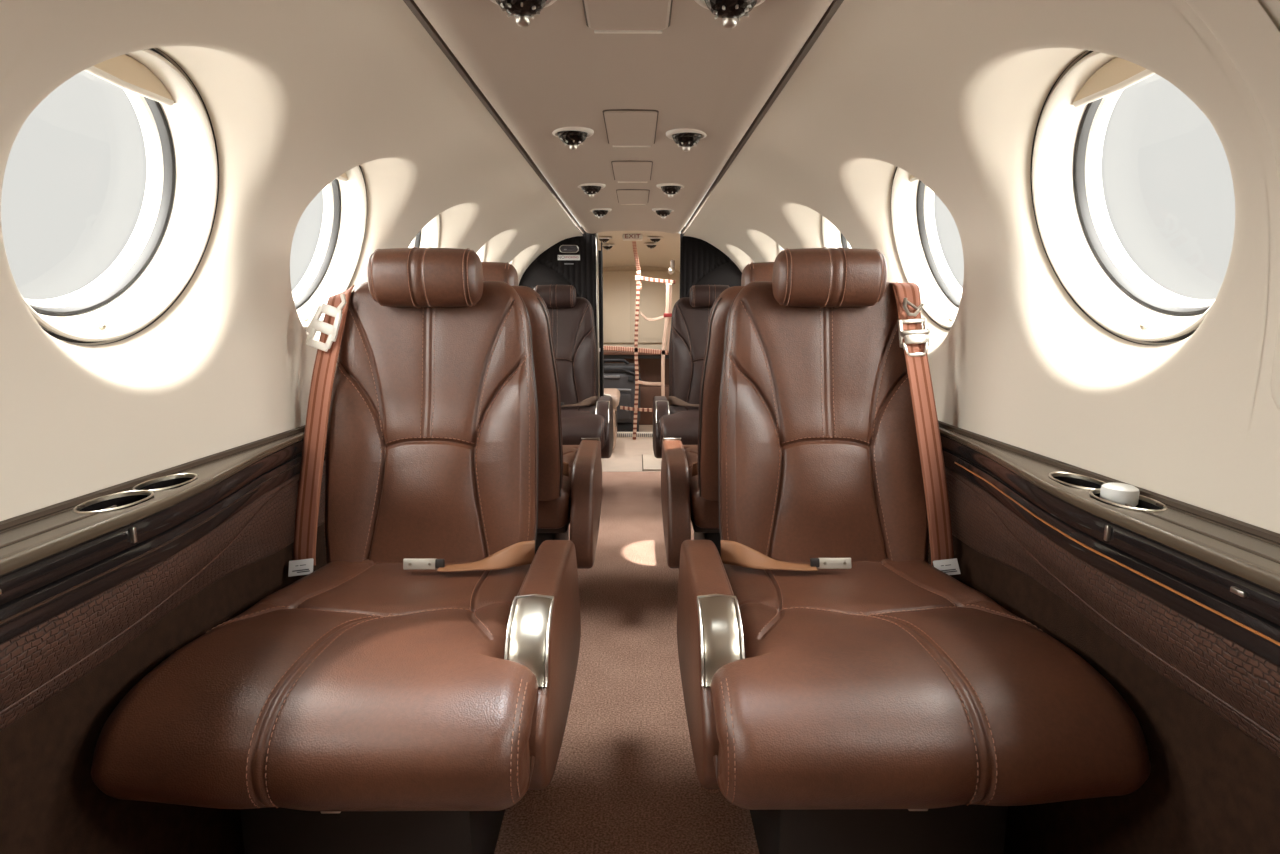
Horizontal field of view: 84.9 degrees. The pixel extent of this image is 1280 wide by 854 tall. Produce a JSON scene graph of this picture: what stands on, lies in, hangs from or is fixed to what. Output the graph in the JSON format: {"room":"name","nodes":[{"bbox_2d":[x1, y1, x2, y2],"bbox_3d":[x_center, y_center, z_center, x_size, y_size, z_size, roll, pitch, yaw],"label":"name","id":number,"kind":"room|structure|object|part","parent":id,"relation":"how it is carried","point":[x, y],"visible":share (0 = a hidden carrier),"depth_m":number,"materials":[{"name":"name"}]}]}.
{"room":"aircraft cabin","nodes":[
{"label":"aircraft cabin","id":0,"kind":"room"},
{"bbox_2d":[0,0,582,520],"bbox_3d":[-0.585,-0.341,1.751,0.515,0.766,5.086,0,10,0],"label":"wall","id":1,"kind":"structure","parent":0,"point":[297,95],"depth_m":1.16,"materials":[{"name":"beige plastic"}]},
{"bbox_2d":[21,48,218,345],"bbox_3d":[-0.802,-0.335,1.033,0.220,0.426,0.445,0,10,-1],"label":"window","id":2,"kind":"structure","parent":1,"relation":"in","point":[168,242],"depth_m":1.17,"materials":[{"name":"white plastic"}]},
{"bbox_3d":[-0.844,-0.360,1.030,0.026,0.374,0.374,18,9,-3],"label":"frame","id":3,"kind":"part","parent":2,"relation":"part of","materials":[{"name":"beige plastic"}]},
{"bbox_3d":[-0.834,-0.156,1.084,0.011,0.010,0.010,18,9,-3],"label":"stop knob","id":4,"kind":"part","parent":2,"relation":"part of","materials":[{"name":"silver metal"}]},
{"bbox_2d":[94,54,175,103],"bbox_3d":[-0.741,-0.515,1.004,0.012,0.035,0.225,18,9,-3],"label":"shade","id":5,"kind":"object","parent":2,"relation":"attached to","point":[130,72],"depth_m":1.02,"materials":[{"name":"beige plastic"}]},
{"bbox_2d":[0,461,325,730],"bbox_3d":[-0.691,0.115,1.765,0.101,0.182,4.950,0,10,0],"label":"side wall panel","id":6,"kind":"object","parent":1,"relation":"attached to","point":[44,660],"visible":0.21,"depth_m":0.90,"materials":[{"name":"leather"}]},
{"bbox_2d":[0,523,326,853],"bbox_3d":[-0.690,0.332,1.868,0.086,0.640,5.080,0,10,0],"label":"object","id":7,"kind":"structure","parent":1,"relation":"attached to","point":[51,803],"depth_m":0.95,"materials":[{"name":"brown leather"}]},
{"bbox_2d":[0,425,326,644],"bbox_3d":[-0.677,-0.013,1.810,0.106,0.122,5.080,0,10,0],"label":"ledge","id":8,"kind":"object","parent":1,"relation":"attached to","point":[57,558],"visible":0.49,"depth_m":0.86,"materials":[{"name":"brown laminate"}]},
{"bbox_2d":[73,473,197,512],"bbox_3d":[-0.678,0.118,0.961,0.071,0.066,0.214,0,10,0],"label":"cup holders","id":9,"kind":"object","parent":8,"relation":"on","point":[132,494],"depth_m":0.95,"materials":[{"name":"silver metal"}]},
{"bbox_3d":[-0.683,-0.044,1.804,0.088,0.046,5.081,0,10,-1],"label":"edge moulding","id":10,"kind":"part","parent":8,"relation":"part of","materials":[{"name":"brown laminate"}]},
{"bbox_2d":[292,165,366,330],"bbox_3d":[-0.806,-0.449,1.704,0.220,0.426,0.445,0,10,-1],"label":"window","id":11,"kind":"structure","parent":1,"relation":"in","point":[331,270],"depth_m":1.87,"materials":[{"name":"white plastic"}]},
{"bbox_3d":[-0.847,-0.474,1.700,0.026,0.374,0.374,18,9,-3],"label":"frame","id":12,"kind":"part","parent":11,"relation":"part of","materials":[{"name":"beige plastic"}]},
{"bbox_2d":[408,214,439,247],"bbox_3d":[-0.810,-0.566,2.394,0.220,0.426,0.445,0,10,-1],"label":"window","id":13,"kind":"structure","parent":1,"relation":"in","point":[428,236],"depth_m":2.55,"materials":[{"name":"white plastic"}]},
{"bbox_3d":[-0.851,-0.591,2.390,0.026,0.374,0.374,18,9,-3],"label":"frame","id":14,"kind":"part","parent":13,"relation":"part of","materials":[{"name":"beige plastic"}]},
{"bbox_2d":[476,244,485,261],"bbox_3d":[-0.815,-0.699,3.173,0.220,0.426,0.445,0,10,-1],"label":"window","id":15,"kind":"structure","parent":1,"relation":"in","point":[481,253],"depth_m":3.33,"materials":[{"name":"white glass"}]},
{"bbox_2d":[403,0,584,233],"bbox_3d":[-0.325,-0.728,1.688,0.022,0.040,5.076,0,10,0],"label":"trim","id":16,"kind":"structure","parent":1,"relation":"attached to","point":[411,4],"depth_m":1.37,"materials":[{"name":"brown"}]},
{"bbox_2d":[598,242,603,396],"bbox_3d":[-0.294,-0.469,4.430,0.126,1.360,0.041,0,10,0],"label":"door frame","id":17,"kind":"structure","parent":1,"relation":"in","point":[600,252],"depth_m":4.38,"materials":[{"name":"plastic"}]},
{"bbox_2d":[413,0,832,233],"bbox_3d":[-0.027,-0.757,1.683,0.596,0.135,5.072,0,10,0],"label":"ceiling","id":18,"kind":"structure","parent":0,"point":[553,72],"depth_m":1.29,"materials":[{"name":"beige plastic"}]},
{"bbox_2d":[490,0,556,26],"bbox_3d":[-0.156,-0.555,0.919,0.104,0.042,0.104,0,10,0],"label":"light","id":19,"kind":"object","parent":18,"relation":"attached to","point":[522,10],"visible":1,"depth_m":0.91,"materials":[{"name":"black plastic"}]},
{"bbox_2d":[552,127,593,149],"bbox_3d":[-0.163,-0.696,1.696,0.104,0.042,0.104,0,10,0],"label":"light","id":20,"kind":"object","parent":18,"relation":"attached to","point":[571,136],"visible":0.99,"depth_m":1.67,"materials":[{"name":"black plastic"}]},
{"bbox_2d":[578,183,605,197],"bbox_3d":[-0.174,-0.842,2.493,0.104,0.042,0.104,0,10,0],"label":"light","id":21,"kind":"object","parent":18,"relation":"attached to","point":[591,189],"visible":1,"depth_m":2.47,"materials":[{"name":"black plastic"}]},
{"bbox_2d":[590,208,611,218],"bbox_3d":[-0.180,-0.964,3.162,0.104,0.042,0.104,0,10,0],"label":"light","id":22,"kind":"object","parent":18,"relation":"attached to","point":[600,212],"visible":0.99,"depth_m":3.14,"materials":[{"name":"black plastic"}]},
{"bbox_2d":[582,0,672,33],"bbox_3d":[-0.017,-0.568,0.885,0.124,0.009,0.342,0,10,0],"label":"ceiling hatch","id":23,"kind":"object","parent":18,"relation":"attached to","point":[603,16],"visible":1,"depth_m":1.00,"materials":[{"name":"brown plastic"}]},
{"bbox_2d":[603,109,658,146],"bbox_3d":[-0.021,-0.711,1.673,0.122,0.011,0.342,0,10,0],"label":"ceiling hatch","id":24,"kind":"object","parent":18,"relation":"attached to","point":[624,127],"visible":1,"depth_m":1.64,"materials":[{"name":"brown plastic"}]},
{"bbox_2d":[611,160,652,182],"bbox_3d":[-0.024,-0.813,2.231,0.124,0.011,0.348,0,10,0],"label":"ceiling hatch","id":25,"kind":"object","parent":18,"relation":"attached to","point":[628,171],"visible":1,"depth_m":2.21,"materials":[{"name":"brown plastic"}]},
{"bbox_2d":[616,189,649,204],"bbox_3d":[-0.028,-0.914,2.782,0.126,0.011,0.378,0,10,0],"label":"ceiling hatch","id":26,"kind":"object","parent":18,"relation":"attached to","point":[625,196],"visible":1,"depth_m":2.74,"materials":[{"name":"brown plastic"}]},
{"bbox_2d":[652,208,673,218],"bbox_3d":[0.106,-0.964,3.164,0.104,0.042,0.104,0,10,0],"label":"light","id":27,"kind":"object","parent":18,"relation":"attached to","point":[663,212],"visible":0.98,"depth_m":3.14,"materials":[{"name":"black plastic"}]},
{"bbox_2d":[656,183,683,197],"bbox_3d":[0.110,-0.842,2.495,0.104,0.042,0.104,0,10,0],"label":"light","id":28,"kind":"object","parent":18,"relation":"attached to","point":[671,189],"visible":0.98,"depth_m":2.47,"materials":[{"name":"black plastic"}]},
{"bbox_2d":[666,128,706,151],"bbox_3d":[0.115,-0.699,1.714,0.104,0.042,0.104,0,10,0],"label":"light","id":29,"kind":"object","parent":18,"relation":"attached to","point":[686,138],"visible":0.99,"depth_m":1.69,"materials":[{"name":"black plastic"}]},
{"bbox_2d":[695,0,764,28],"bbox_3d":[0.121,-0.555,0.925,0.104,0.042,0.104,0,10,0],"label":"light","id":30,"kind":"object","parent":18,"relation":"attached to","point":[730,11],"visible":1,"depth_m":0.92,"materials":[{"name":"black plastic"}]},
{"bbox_2d":[494,425,758,853],"bbox_3d":[-0.033,0.499,2.849,1.600,0.021,6.950,0,10,0],"label":"floor","id":31,"kind":"structure","parent":0,"point":[625,780],"depth_m":1.63,"materials":[{"name":"brown carpet"}]},
{"bbox_2d":[91,247,580,853],"bbox_3d":[-0.425,0.211,1.248,0.582,1.086,0.818,0,10,0],"label":"passenger seat","id":32,"kind":"object","parent":31,"relation":"on","point":[404,693],"visible":1,"depth_m":1.12,"materials":[{"name":"brown leather"}]},
{"bbox_2d":[292,564,309,572],"bbox_3d":[-0.688,0.288,1.423,0.036,0.015,0.008,0,10,0],"label":"print","id":33,"kind":"object","parent":32,"relation":"on","point":[296,568],"depth_m":1.42,"materials":[{"name":"grey paper"}]},
{"bbox_2d":[91,559,537,810],"bbox_3d":[-0.430,0.381,1.204,0.566,0.158,0.675,0,10,0],"label":"seat cushion","id":34,"kind":"object","parent":32,"relation":"on","point":[353,684],"depth_m":0.93,"materials":[{"name":"brown leather"}]},
{"bbox_3d":[-0.464,0.577,1.053,0.030,0.006,0.008,0,10,0],"label":"release lever","id":35,"kind":"part","parent":32,"relation":"part of","materials":[{"name":"brown metal"}]},
{"bbox_3d":[-0.448,-0.005,1.511,0.444,0.611,0.228,0,10,0],"label":"backrest","id":36,"kind":"part","parent":32,"relation":"part of","materials":[{"name":"brown leather"}]},
{"bbox_3d":[-0.167,0.325,1.061,0.058,0.095,0.110,0,10,0],"label":"nose plate","id":37,"kind":"part","parent":32,"relation":"part of","materials":[{"name":"silver metal"}]},
{"bbox_3d":[-0.168,0.403,1.286,0.068,0.319,0.636,0,10,0],"label":"armrest","id":38,"kind":"part","parent":32,"relation":"part of","materials":[{"name":"brown leather"}]},
{"bbox_2d":[481,262,601,568],"bbox_3d":[-0.430,0.033,2.298,0.580,1.086,0.818,0,10,0],"label":"passenger seat","id":39,"kind":"object","parent":31,"relation":"on","point":[569,476],"visible":0.36,"depth_m":2.03,"materials":[{"name":"brown leather"}]},
{"bbox_3d":[-0.450,-0.085,1.978,0.444,0.611,0.228,0,10,0],"label":"backrest","id":40,"kind":"part","parent":39,"relation":"part of","materials":[{"name":"brown leather"}]},
{"bbox_2d":[537,445,578,528],"bbox_3d":[-0.437,0.178,2.395,0.566,0.158,0.675,0,10,0],"label":"seat cushion","id":41,"kind":"object","parent":39,"relation":"on","point":[557,513],"depth_m":2.08,"materials":[{"name":"brown leather"}]},
{"bbox_3d":[-0.174,0.226,2.328,0.068,0.319,0.636,0,10,0],"label":"armrest","id":42,"kind":"part","parent":39,"relation":"part of","materials":[{"name":"brown leather"}]},
{"bbox_2d":[519,226,599,398],"bbox_3d":[-0.511,-0.491,4.318,0.517,1.440,0.050,0,10,0],"label":"divider panel","id":43,"kind":"object","parent":31,"relation":"on","point":[546,269],"visible":0.24,"depth_m":4.22,"materials":[{"name":"leather"}]},
{"bbox_3d":[-0.512,-0.489,4.308,0.515,1.440,0.016,0,10,0],"label":"pleated panel","id":44,"kind":"part","parent":43,"relation":"part of","materials":[{"name":"leather"}]},
{"bbox_2d":[558,255,579,259],"bbox_3d":[-0.428,-1.019,4.208,0.134,0.031,0.004,0,10,0],"label":"warning label","id":45,"kind":"object","parent":43,"relation":"attached to","point":[560,257],"visible":1,"depth_m":4.21,"materials":[{"name":"white plastic"}]},
{"bbox_2d":[559,245,578,252],"bbox_3d":[-0.426,-1.068,4.198,0.116,0.046,0.007,0,10,0],"label":"oval sign","id":46,"kind":"object","parent":43,"relation":"attached to","point":[563,248],"visible":1,"depth_m":4.20,"materials":[{"name":"silver metal"}]},
{"bbox_3d":[-0.426,-1.069,4.200,0.112,0.042,0.001,0,10,0],"label":"plate","id":47,"kind":"part","parent":46,"relation":"part of","materials":[{"name":"grey metal"}]},
{"bbox_2d":[534,285,612,457],"bbox_3d":[-0.437,-0.184,3.575,0.580,1.086,0.818,0,10,0],"label":"passenger seat","id":48,"kind":"object","parent":31,"relation":"on","point":[583,415],"visible":0.51,"depth_m":3.79,"materials":[{"name":"brown leather"}]},
{"bbox_3d":[-0.461,-0.401,3.837,0.444,0.611,0.228,0,10,0],"label":"backrest","id":49,"kind":"part","parent":48,"relation":"part of","materials":[{"name":"brown leather"}]},
{"bbox_2d":[561,406,605,448],"bbox_3d":[-0.444,-0.015,3.531,0.566,0.158,0.675,0,10,0],"label":"seat cushion","id":50,"kind":"object","parent":48,"relation":"on","point":[578,422],"depth_m":3.24,"materials":[{"name":"brown leather"}]},
{"bbox_3d":[-0.180,-0.071,3.387,0.058,0.095,0.110,0,10,0],"label":"nose plate","id":51,"kind":"part","parent":48,"relation":"part of","materials":[{"name":"silver metal"}]},
{"bbox_3d":[-0.181,0.008,3.613,0.068,0.319,0.636,0,10,0],"label":"armrest","id":52,"kind":"part","parent":48,"relation":"part of","materials":[{"name":"brown leather"}]},
{"bbox_2d":[604,388,619,448],"bbox_3d":[-0.304,-0.059,4.828,0.330,0.417,0.477,0,10,0],"label":"seat","id":53,"kind":"object","parent":31,"relation":"on","point":[614,393],"visible":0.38,"depth_m":4.68,"materials":[{"name":"beige leather"}]},
{"bbox_2d":[604,388,619,407],"bbox_3d":[-0.304,-0.200,4.813,0.330,0.090,0.460,0,10,0],"label":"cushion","id":54,"kind":"object","parent":53,"relation":"on","point":[614,393],"depth_m":4.69,"materials":[{"name":"beige leather"}]},
{"bbox_2d":[604,359,641,431],"bbox_3d":[-0.178,-0.243,5.439,0.400,0.577,0.253,0,10,0],"label":"suitcase","id":55,"kind":"object","parent":31,"relation":"on","point":[620,376],"visible":0.44,"depth_m":5.33,"materials":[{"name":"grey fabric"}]},
{"bbox_3d":[-0.189,-0.500,5.381,0.218,0.052,0.043,0,10,0],"label":"handle","id":56,"kind":"part","parent":55,"relation":"part of","materials":[{"name":"black plastic"}]},
{"bbox_3d":[-0.188,-0.454,5.415,0.370,0.070,0.210,0,10,0],"label":"lid","id":57,"kind":"part","parent":55,"relation":"part of","materials":[{"name":"black plastic"}]},
{"bbox_2d":[617,432,652,436],"bbox_3d":[-0.017,0.058,5.282,0.340,0.036,0.054,0,10,0],"label":"floor vent","id":58,"kind":"object","parent":31,"relation":"in","point":[619,434],"visible":0.72,"depth_m":5.26,"materials":[{"name":"beige plastic"}]},
{"bbox_2d":[604,350,669,424],"bbox_3d":[0.010,-0.329,5.827,1.000,0.615,0.240,0,10,0],"label":"shelf","id":59,"kind":"object","parent":31,"relation":"on","point":[649,364],"visible":0.06,"depth_m":5.80,"materials":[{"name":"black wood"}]},
{"bbox_2d":[642,454,661,470],"bbox_3d":[0.156,0.220,4.400,0.284,0.011,0.445,0,10,0],"label":"floor hatch","id":60,"kind":"object","parent":31,"relation":"on","point":[650,462],"visible":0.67,"depth_m":4.33,"materials":[{"name":"beige plastic"}]},
{"bbox_2d":[653,285,728,457],"bbox_3d":[0.362,-0.185,3.579,0.580,1.086,0.818,0,10,0],"label":"passenger seat","id":61,"kind":"object","parent":31,"relation":"on","point":[690,315],"visible":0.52,"depth_m":3.79,"materials":[{"name":"brown leather"}]},
{"bbox_3d":[0.107,0.007,3.615,0.068,0.319,0.636,0,10,0],"label":"armrest","id":62,"kind":"part","parent":61,"relation":"part of","materials":[{"name":"brown leather"}]},
{"bbox_3d":[0.108,-0.071,3.389,0.058,0.095,0.110,0,10,0],"label":"nose plate","id":63,"kind":"part","parent":61,"relation":"part of","materials":[{"name":"silver metal"}]},
{"bbox_2d":[659,406,698,447],"bbox_3d":[0.370,-0.015,3.536,0.566,0.158,0.675,0,10,0],"label":"seat cushion","id":64,"kind":"object","parent":61,"relation":"on","point":[682,422],"depth_m":3.24,"materials":[{"name":"brown leather"}]},
{"bbox_3d":[0.383,-0.402,3.842,0.444,0.611,0.228,0,10,0],"label":"backrest","id":65,"kind":"part","parent":61,"relation":"part of","materials":[{"name":"brown leather"}]},
{"bbox_2d":[680,227,741,297],"bbox_3d":[0.460,-0.491,4.324,0.452,1.440,0.050,0,10,0],"label":"divider panel","id":66,"kind":"object","parent":31,"relation":"on","point":[701,262],"visible":0.2,"depth_m":4.22,"materials":[{"name":"fabric"}]},
{"bbox_2d":[661,262,773,567],"bbox_3d":[0.370,0.032,2.302,0.580,1.086,0.818,0,10,0],"label":"passenger seat","id":67,"kind":"object","parent":31,"relation":"on","point":[689,473],"visible":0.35,"depth_m":2.04,"materials":[{"name":"brown leather"}]},
{"bbox_3d":[0.114,0.226,2.330,0.068,0.319,0.636,0,10,0],"label":"armrest","id":68,"kind":"part","parent":67,"relation":"part of","materials":[{"name":"brown leather"}]},
{"bbox_2d":[683,445,718,527],"bbox_3d":[0.377,0.178,2.400,0.566,0.158,0.675,0,10,0],"label":"seat cushion","id":69,"kind":"object","parent":67,"relation":"on","point":[702,512],"depth_m":2.08,"materials":[{"name":"brown leather"}]},
{"bbox_3d":[0.394,-0.086,1.983,0.444,0.611,0.228,0,10,0],"label":"backrest","id":70,"kind":"part","parent":67,"relation":"part of","materials":[{"name":"brown leather"}]},
{"bbox_2d":[677,247,1150,853],"bbox_3d":[0.376,0.210,1.253,0.580,1.086,0.818,0,10,0],"label":"passenger seat","id":71,"kind":"object","parent":31,"relation":"on","point":[843,690],"visible":1,"depth_m":1.11,"materials":[{"name":"brown leather"}]},
{"bbox_3d":[0.120,0.403,1.288,0.068,0.319,0.636,0,10,0],"label":"armrest","id":72,"kind":"part","parent":71,"relation":"part of","materials":[{"name":"brown leather"}]},
{"bbox_3d":[0.121,0.325,1.062,0.058,0.095,0.110,0,10,0],"label":"nose plate","id":73,"kind":"part","parent":71,"relation":"part of","materials":[{"name":"silver metal"}]},
{"bbox_3d":[0.397,-0.006,1.516,0.444,0.611,0.228,0,10,0],"label":"backrest","id":74,"kind":"part","parent":71,"relation":"part of","materials":[{"name":"brown leather"}]},
{"bbox_3d":[0.420,0.576,1.058,0.030,0.006,0.008,0,10,0],"label":"release lever","id":75,"kind":"part","parent":71,"relation":"part of","materials":[{"name":"brown metal"}]},
{"bbox_2d":[710,558,1150,809],"bbox_3d":[0.383,0.380,1.209,0.566,0.158,0.675,0,10,0],"label":"seat cushion","id":76,"kind":"object","parent":71,"relation":"on","point":[851,683],"depth_m":0.93,"materials":[{"name":"brown leather"}]},
{"bbox_2d":[940,564,956,572],"bbox_3d":[0.627,0.288,1.426,0.036,0.015,0.008,0,10,0],"label":"print","id":77,"kind":"object","parent":71,"relation":"on","point":[946,568],"depth_m":1.43,"materials":[{"name":"grey paper"}]},
{"bbox_2d":[598,231,679,271],"bbox_3d":[-0.047,-0.629,5.175,1.443,1.425,1.685,0,10,0],"label":"ceiling","id":78,"kind":"structure","parent":0,"point":[668,249],"depth_m":5.09,"materials":[{"name":"beige plastic"}]},
{"bbox_2d":[598,237,611,243],"bbox_3d":[-0.234,-1.224,4.578,0.104,0.046,0.103,2,10,13],"label":"light","id":79,"kind":"object","parent":78,"relation":"attached to","point":[604,240],"visible":0.94,"depth_m":4.55,"materials":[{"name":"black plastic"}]},
{"bbox_2d":[600,244,614,250],"bbox_3d":[-0.226,-1.254,4.877,0.104,0.046,0.103,2,10,13],"label":"light","id":80,"kind":"object","parent":78,"relation":"attached to","point":[607,247],"visible":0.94,"depth_m":4.85,"materials":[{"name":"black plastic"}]},
{"bbox_2d":[622,234,642,240],"bbox_3d":[-0.048,-1.233,4.574,0.130,0.036,0.248,0,10,0],"label":"exit sign","id":81,"kind":"object","parent":78,"relation":"attached to","point":[626,237],"visible":1,"depth_m":4.45,"materials":[{"name":"beige plastic"}]},
{"bbox_2d":[604,241,675,439],"bbox_3d":[-0.013,-0.585,4.960,0.535,1.403,0.257,0,10,0],"label":"net","id":82,"kind":"object","parent":78,"relation":"hanging from","point":[667,315],"visible":0.91,"depth_m":5.05,"materials":[{"name":"beige woven nylon webbing"}]},
{"bbox_2d":[644,243,658,249],"bbox_3d":[0.079,-1.256,4.858,0.104,0.046,0.103,2,10,13],"label":"light","id":83,"kind":"object","parent":78,"relation":"attached to","point":[651,246],"visible":0.99,"depth_m":4.83,"materials":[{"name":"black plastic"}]},
{"bbox_2d":[648,237,662,243],"bbox_3d":[0.101,-1.230,4.599,0.104,0.046,0.103,2,10,13],"label":"light","id":84,"kind":"object","parent":78,"relation":"attached to","point":[655,240],"visible":0.99,"depth_m":4.57,"materials":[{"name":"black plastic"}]},
{"bbox_2d":[668,260,674,273],"bbox_3d":[0.217,-1.111,4.862,0.049,0.099,0.057,0,10,0],"label":"wall light","id":85,"kind":"object","parent":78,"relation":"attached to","point":[671,270],"visible":1,"depth_m":4.86,"materials":[{"name":"silver metal"}]},
{"bbox_2d":[603,266,679,349],"bbox_3d":[-0.052,-0.782,6.004,1.500,1.450,0.001,0,10,0],"label":"wall","id":86,"kind":"structure","parent":0,"point":[676,275],"depth_m":5.94,"materials":[{"name":"beige plastic"}]},
{"bbox_2d":[603,271,669,342],"bbox_3d":[-0.051,-1.015,5.941,0.600,0.600,0.025,0,10,0],"label":"panel","id":87,"kind":"object","parent":86,"relation":"attached to","point":[619,287],"visible":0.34,"depth_m":5.93,"materials":[{"name":"beige plastic"}]},
{"bbox_3d":[0.069,-0.999,5.935,0.300,0.500,0.006,0,10,0],"label":"access door","id":88,"kind":"part","parent":87,"relation":"part of","materials":[{"name":"beige plastic"}]},
{"bbox_2d":[683,0,1279,533],"bbox_3d":[0.530,-0.342,1.758,0.515,0.766,5.086,0,10,0],"label":"wall","id":89,"kind":"structure","parent":0,"point":[949,94],"depth_m":1.12,"materials":[{"name":"beige plastic"}]},
{"bbox_2d":[681,0,843,233],"bbox_3d":[0.271,-0.728,1.692,0.022,0.040,5.076,0,10,0],"label":"trim","id":90,"kind":"structure","parent":89,"relation":"attached to","point":[835,4],"depth_m":1.36,"materials":[{"name":"brown"}]},
{"bbox_2d":[822,216,850,248],"bbox_3d":[0.748,-0.568,2.403,0.220,0.426,0.445,0,10,0],"label":"window","id":91,"kind":"structure","parent":89,"relation":"in","point":[832,237],"depth_m":2.56,"materials":[{"name":"white plastic"}]},
{"bbox_2d":[891,167,961,330],"bbox_3d":[0.752,-0.450,1.713,0.220,0.426,0.445,0,10,0],"label":"window","id":92,"kind":"structure","parent":89,"relation":"in","point":[921,257],"depth_m":1.88,"materials":[{"name":"white plastic"}]},
{"bbox_3d":[0.793,-0.475,1.709,0.026,0.374,0.374,-18,9,3],"label":"frame","id":93,"kind":"part","parent":92,"relation":"part of","materials":[{"name":"beige plastic"}]},
{"bbox_2d":[928,535,1279,853],"bbox_3d":[0.636,0.330,1.876,0.086,0.640,5.080,0,10,0],"label":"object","id":94,"kind":"structure","parent":89,"relation":"attached to","point":[1210,787],"depth_m":0.93,"materials":[{"name":"brown leather"}]},
{"bbox_2d":[938,420,1279,667],"bbox_3d":[0.623,-0.014,1.817,0.106,0.122,5.080,0,10,0],"label":"ledge","id":95,"kind":"object","parent":89,"relation":"attached to","point":[1221,573],"depth_m":0.83,"materials":[{"name":"brown laminate"}]},
{"bbox_2d":[1049,472,1166,511],"bbox_3d":[0.634,0.117,0.968,0.071,0.066,0.214,0,10,0],"label":"cup holders","id":96,"kind":"object","parent":95,"relation":"on","point":[1086,485],"depth_m":0.97,"materials":[{"name":"silver metal"}]},
{"bbox_3d":[0.628,-0.045,1.811,0.088,0.046,5.081,0,10,1],"label":"edge moulding","id":97,"kind":"part","parent":95,"relation":"part of","materials":[{"name":"brown laminate"}]},
{"bbox_3d":[0.642,0.092,0.937,0.043,0.028,0.043,0,10,0],"label":"bottle cap","id":98,"kind":"part","parent":95,"relation":"part of","materials":[{"name":"white plastic"}]},
{"bbox_2d":[945,468,1279,757],"bbox_3d":[0.637,0.114,1.773,0.101,0.182,4.950,0,10,0],"label":"side wall panel","id":99,"kind":"object","parent":89,"relation":"attached to","point":[1238,685],"visible":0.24,"depth_m":0.86,"materials":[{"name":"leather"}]},
{"bbox_2d":[1030,50,1214,344],"bbox_3d":[0.756,-0.336,1.042,0.220,0.426,0.445,0,10,0],"label":"window","id":100,"kind":"structure","parent":89,"relation":"in","point":[1082,247],"depth_m":1.18,"materials":[{"name":"white plastic"}]},
{"bbox_2d":[1072,57,1145,104],"bbox_3d":[0.695,-0.517,1.012,0.012,0.035,0.225,-18,9,3],"label":"shade","id":101,"kind":"object","parent":100,"relation":"attached to","point":[1111,75],"depth_m":1.03,"materials":[{"name":"beige plastic"}]},
{"bbox_3d":[0.788,-0.158,1.094,0.011,0.010,0.010,-18,9,3],"label":"stop knob","id":102,"kind":"part","parent":100,"relation":"part of","materials":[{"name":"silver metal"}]},
{"bbox_3d":[0.797,-0.361,1.039,0.026,0.374,0.374,-18,9,3],"label":"frame","id":103,"kind":"part","parent":100,"relation":"part of","materials":[{"name":"beige plastic"}]},
{"bbox_2d":[1185,0,1279,409],"bbox_3d":[0.516,-0.268,0.677,0.361,0.540,0.106,0,10,0],"label":"trim","id":104,"kind":"structure","parent":89,"relation":"attached to","point":[1243,29],"depth_m":0.69,"materials":[{"name":"beige plastic"}]}
]}

